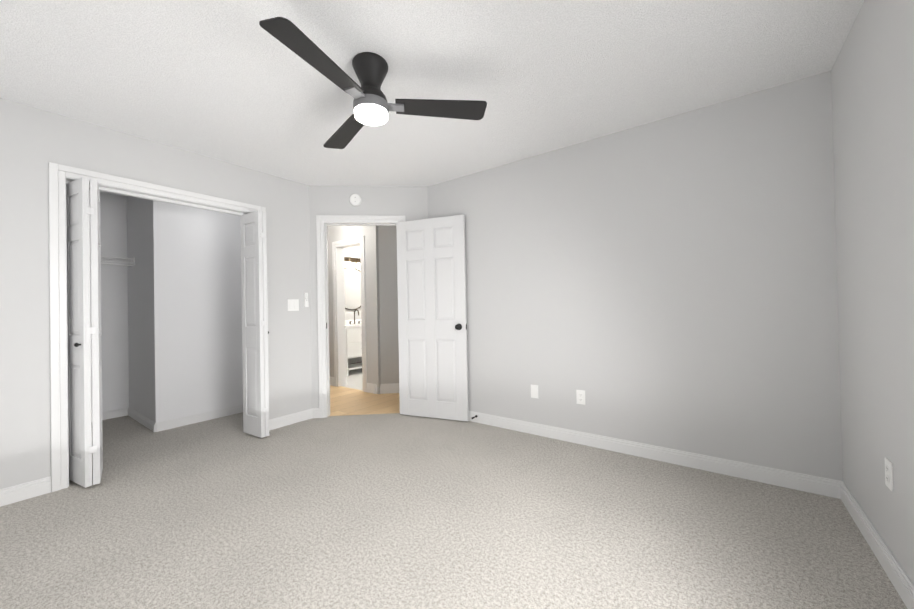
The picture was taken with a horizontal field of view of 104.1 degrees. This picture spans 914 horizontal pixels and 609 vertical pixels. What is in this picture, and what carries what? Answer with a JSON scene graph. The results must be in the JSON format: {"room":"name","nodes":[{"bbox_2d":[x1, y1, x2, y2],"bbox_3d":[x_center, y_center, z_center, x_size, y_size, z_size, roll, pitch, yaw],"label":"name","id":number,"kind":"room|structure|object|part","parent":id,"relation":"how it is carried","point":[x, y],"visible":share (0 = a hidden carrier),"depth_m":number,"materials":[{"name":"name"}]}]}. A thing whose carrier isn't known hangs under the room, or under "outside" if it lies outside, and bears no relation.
{"room":"empty bedroom","nodes":[
{"label":"empty bedroom","id":0,"kind":"room"},
{"bbox_2d":[0,98,311,488],"bbox_3d":[-2.361,-0.026,2.743,0.140,2.440,2.710,-1,-1,36],"label":"wall","id":1,"kind":"structure","parent":0,"point":[34,142],"depth_m":2.31,"materials":[{"name":"paint"}]},
{"bbox_2d":[66,177,102,487],"bbox_3d":[-2.494,0.178,2.408,0.301,1.995,0.175,-1,-1,36],"label":"bifold door","id":2,"kind":"structure","parent":1,"relation":"in","point":[84,330],"depth_m":2.33,"materials":[{"name":"white wood"}]},
{"bbox_2d":[48,162,265,491],"bbox_3d":[-2.257,0.140,2.866,0.163,2.108,1.354,-1,-1,36],"label":"trim","id":3,"kind":"structure","parent":1,"relation":"attached to","point":[61,176],"depth_m":2.32,"materials":[{"name":"white wood"}]},
{"bbox_2d":[240,211,268,437],"bbox_3d":[-1.826,0.173,3.244,0.306,1.994,0.103,-1,-1,30],"label":"bifold door","id":4,"kind":"structure","parent":1,"relation":"in","point":[255,332],"depth_m":3.18,"materials":[{"name":"white wood"}]},
{"bbox_2d":[287,299,298,310],"bbox_3d":[-1.645,0.006,3.583,0.010,0.116,0.116,-1,-1,36],"label":"switch plate","id":5,"kind":"object","parent":1,"relation":"attached to","point":[292,304],"visible":1,"depth_m":3.58,"materials":[{"name":"white plastic"}]},
{"bbox_2d":[304,293,308,306],"bbox_3d":[-1.562,-0.048,3.688,0.022,0.150,0.044,-1,-1,36],"label":"remote","id":6,"kind":"object","parent":1,"relation":"attached to","point":[306,303],"visible":1,"depth_m":3.68,"materials":[{"name":"white plastic"}]},
{"bbox_2d":[89,190,242,422],"bbox_3d":[-3.063,-0.005,3.467,1.850,2.440,2.140,-1,-1,36],"label":"wall","id":7,"kind":"structure","parent":0,"point":[171,315],"depth_m":3.74,"materials":[{"name":"paint"}]},
{"bbox_2d":[90,255,134,265],"bbox_3d":[-3.856,-0.450,3.492,0.311,0.085,1.000,-1,-1,36],"label":"closet shelf","id":8,"kind":"object","parent":7,"relation":"attached to","point":[127,261],"visible":0.23,"depth_m":3.75,"materials":[{"name":"white metal"}]},
{"bbox_2d":[102,408,125,419],"bbox_3d":[-3.952,1.190,3.565,0.014,0.085,0.930,-1,-1,36],"label":"baseboard","id":9,"kind":"structure","parent":7,"relation":"attached to","point":[116,413],"depth_m":3.87,"materials":[{"name":"white wood"}]},
{"bbox_2d":[126,407,157,431],"bbox_3d":[-3.257,1.178,3.672,1.004,0.085,0.016,-1,-1,36],"label":"baseboard","id":10,"kind":"structure","parent":7,"relation":"attached to","point":[151,425],"depth_m":3.61,"materials":[{"name":"white wood"}]},
{"bbox_2d":[158,404,242,431],"bbox_3d":[-2.582,1.165,3.752,0.014,0.085,0.880,-1,-1,36],"label":"baseboard","id":11,"kind":"structure","parent":7,"relation":"attached to","point":[164,425],"depth_m":3.65,"materials":[{"name":"white wood"}]},
{"bbox_2d":[344,246,361,363],"bbox_3d":[-2.108,0.004,6.598,0.120,2.440,1.770,-1,-1,36],"label":"wall","id":12,"kind":"structure","parent":0,"point":[352,252],"depth_m":6.70,"materials":[{"name":"paint"}]},
{"bbox_2d":[344,257,359,268],"bbox_3d":[-1.939,-0.775,6.637,0.134,0.208,0.760,-1,-1,36],"label":"sconce","id":13,"kind":"object","parent":12,"relation":"attached to","point":[349,260],"visible":0.48,"depth_m":6.66,"materials":[{"name":"brown metal"}]},
{"bbox_2d":[344,267,360,309],"bbox_3d":[-1.973,-0.298,6.665,0.022,0.800,0.800,-1,-1,36],"label":"bathroom mirror","id":14,"kind":"object","parent":12,"relation":"attached to","point":[352,278],"visible":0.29,"depth_m":6.68,"materials":[{"name":"clear glass"}]},
{"bbox_2d":[327,226,398,393],"bbox_3d":[-1.630,-0.018,5.192,5.257,2.440,1.356,-1,-1,22],"label":"wall","id":15,"kind":"structure","parent":0,"point":[382,342],"depth_m":4.77,"materials":[{"name":"paint"}]},
{"bbox_2d":[330,376,333,385],"bbox_3d":[-2.629,1.163,5.881,2.048,0.130,0.014,-1,-1,36],"label":"baseboard","id":16,"kind":"structure","parent":15,"relation":"attached to","point":[331,378],"depth_m":5.31,"materials":[{"name":"white wood"}]},
{"bbox_2d":[332,236,366,391],"bbox_3d":[-1.499,0.134,5.113,0.720,2.130,0.143,-1,-1,36],"label":"door frame","id":17,"kind":"structure","parent":15,"relation":"attached to","point":[339,247],"depth_m":5.24,"materials":[{"name":"white wood"}]},
{"bbox_2d":[366,383,398,393],"bbox_3d":[-0.353,1.110,4.854,1.385,0.130,1.073,-1,-1,36],"label":"baseboard","id":18,"kind":"structure","parent":15,"relation":"attached to","point":[387,388],"depth_m":4.75,"materials":[{"name":"white wood"}]},
{"bbox_2d":[330,368,399,415],"bbox_3d":[-1.349,1.237,5.360,4.961,0.083,3.170,-1,-1,36],"label":"floor","id":19,"kind":"structure","parent":0,"point":[344,401],"depth_m":4.40,"materials":[{"name":"brown wood"}]},
{"bbox_2d":[345,309,361,376],"bbox_3d":[-1.747,0.651,6.503,0.543,1.131,1.020,-1,-1,36],"label":"bathroom vanity","id":20,"kind":"object","parent":19,"relation":"on","point":[353,334],"visible":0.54,"depth_m":6.11,"materials":[{"name":"white wood"}]},
{"bbox_2d":[345,319,361,327],"bbox_3d":[-1.761,0.337,6.512,0.523,0.120,1.020,-1,-1,36],"label":"countertop","id":21,"kind":"structure","parent":20,"relation":"on","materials":[{"name":"white"}]},
{"bbox_2d":[309,186,427,407],"bbox_3d":[-0.897,-0.044,3.858,1.291,2.440,0.120,-1,-1,-5],"label":"wall","id":22,"kind":"structure","parent":0,"point":[410,203],"depth_m":3.79,"materials":[{"name":"paint"}]},
{"bbox_2d":[349,194,361,205],"bbox_3d":[-1.075,-1.108,3.775,0.124,0.124,0.038,-1,-1,-5],"label":"smoke detector","id":23,"kind":"object","parent":22,"relation":"attached to","point":[355,199],"visible":1,"depth_m":3.76,"materials":[{"name":"white plastic"}]},
{"bbox_2d":[316,215,405,417],"bbox_3d":[-1.001,0.117,3.847,0.929,2.122,0.158,-1,-1,-5],"label":"door frame","id":24,"kind":"structure","parent":22,"relation":"attached to","point":[323,222],"depth_m":3.75,"materials":[{"name":"white wood"}]},
{"bbox_2d":[396,214,468,420],"bbox_3d":[-0.263,0.137,3.663,0.757,2.030,0.246,-1,-1,36],"label":"door","id":25,"kind":"structure","parent":22,"relation":"in","point":[432,322],"depth_m":3.63,"materials":[{"name":"white wood"}]},
{"bbox_3d":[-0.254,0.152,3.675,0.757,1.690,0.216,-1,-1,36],"label":"knob","id":26,"kind":"part","parent":25,"relation":"part of","materials":[{"name":"black metal"}]},
{"bbox_2d":[0,0,863,196],"bbox_3d":[-1.180,-1.310,3.684,7.893,0.100,6.000,-1,-1,36],"label":"ceiling","id":27,"kind":"structure","parent":0,"point":[232,82],"depth_m":1.96,"materials":[{"name":"white paint"}]},
{"bbox_2d":[259,17,486,148],"bbox_3d":[-0.554,-1.137,1.886,1.099,0.303,1.085,-1,-1,36],"label":"ceiling fan","id":28,"kind":"object","parent":27,"relation":"attached to","point":[372,106],"visible":1,"depth_m":1.85,"materials":[{"name":"black"}]},
{"bbox_2d":[0,412,906,608],"bbox_3d":[-1.165,1.208,2.413,6.103,0.080,3.592,-1,-1,36],"label":"floor carpet","id":29,"kind":"object","parent":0,"point":[387,511],"visible":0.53,"depth_m":1.81,"materials":[{"name":"beige carpet"}]},
{"bbox_2d":[427,71,842,480],"bbox_3d":[1.016,-0.089,2.952,3.183,2.440,0.120,-1,-1,36],"label":"wall","id":30,"kind":"structure","parent":0,"point":[670,282],"depth_m":2.50,"materials":[{"name":"paint"}]},
{"bbox_2d":[0,408,913,608],"bbox_3d":[-0.415,1.099,1.858,3.993,0.100,3.352,-1,-1,36],"label":"baseboard","id":31,"kind":"structure","parent":30,"relation":"attached to","point":[900,580],"depth_m":2.25,"materials":[{"name":"white wood"}]},
{"bbox_2d":[531,385,537,397],"bbox_3d":[0.680,0.763,3.127,0.070,0.114,0.005,-1,-1,36],"label":"electrical outlet","id":32,"kind":"object","parent":30,"relation":"attached to","point":[534,391],"visible":1,"depth_m":3.12,"materials":[{"name":"white plastic"}]},
{"bbox_2d":[576,390,584,404],"bbox_3d":[1.002,0.751,2.887,0.070,0.114,0.008,-1,-1,36],"label":"duplex electrical outlet","id":33,"kind":"object","parent":30,"relation":"attached to","point":[580,396],"visible":1,"depth_m":2.88,"materials":[{"name":"white plastic"}]},
{"bbox_2d":[831,0,913,584],"bbox_3d":[1.215,-0.114,0.646,0.120,2.440,3.592,-1,-1,36],"label":"wall","id":34,"kind":"structure","parent":0,"point":[872,78],"depth_m":1.50,"materials":[{"name":"paint"}]},
{"bbox_2d":[884,457,892,491],"bbox_3d":[1.747,0.686,1.443,0.008,0.114,0.070,-1,-1,36],"label":"outlet","id":35,"kind":"object","parent":34,"relation":"attached to","point":[889,473],"visible":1,"depth_m":1.43,"materials":[{"name":"white plastic"}]}
]}

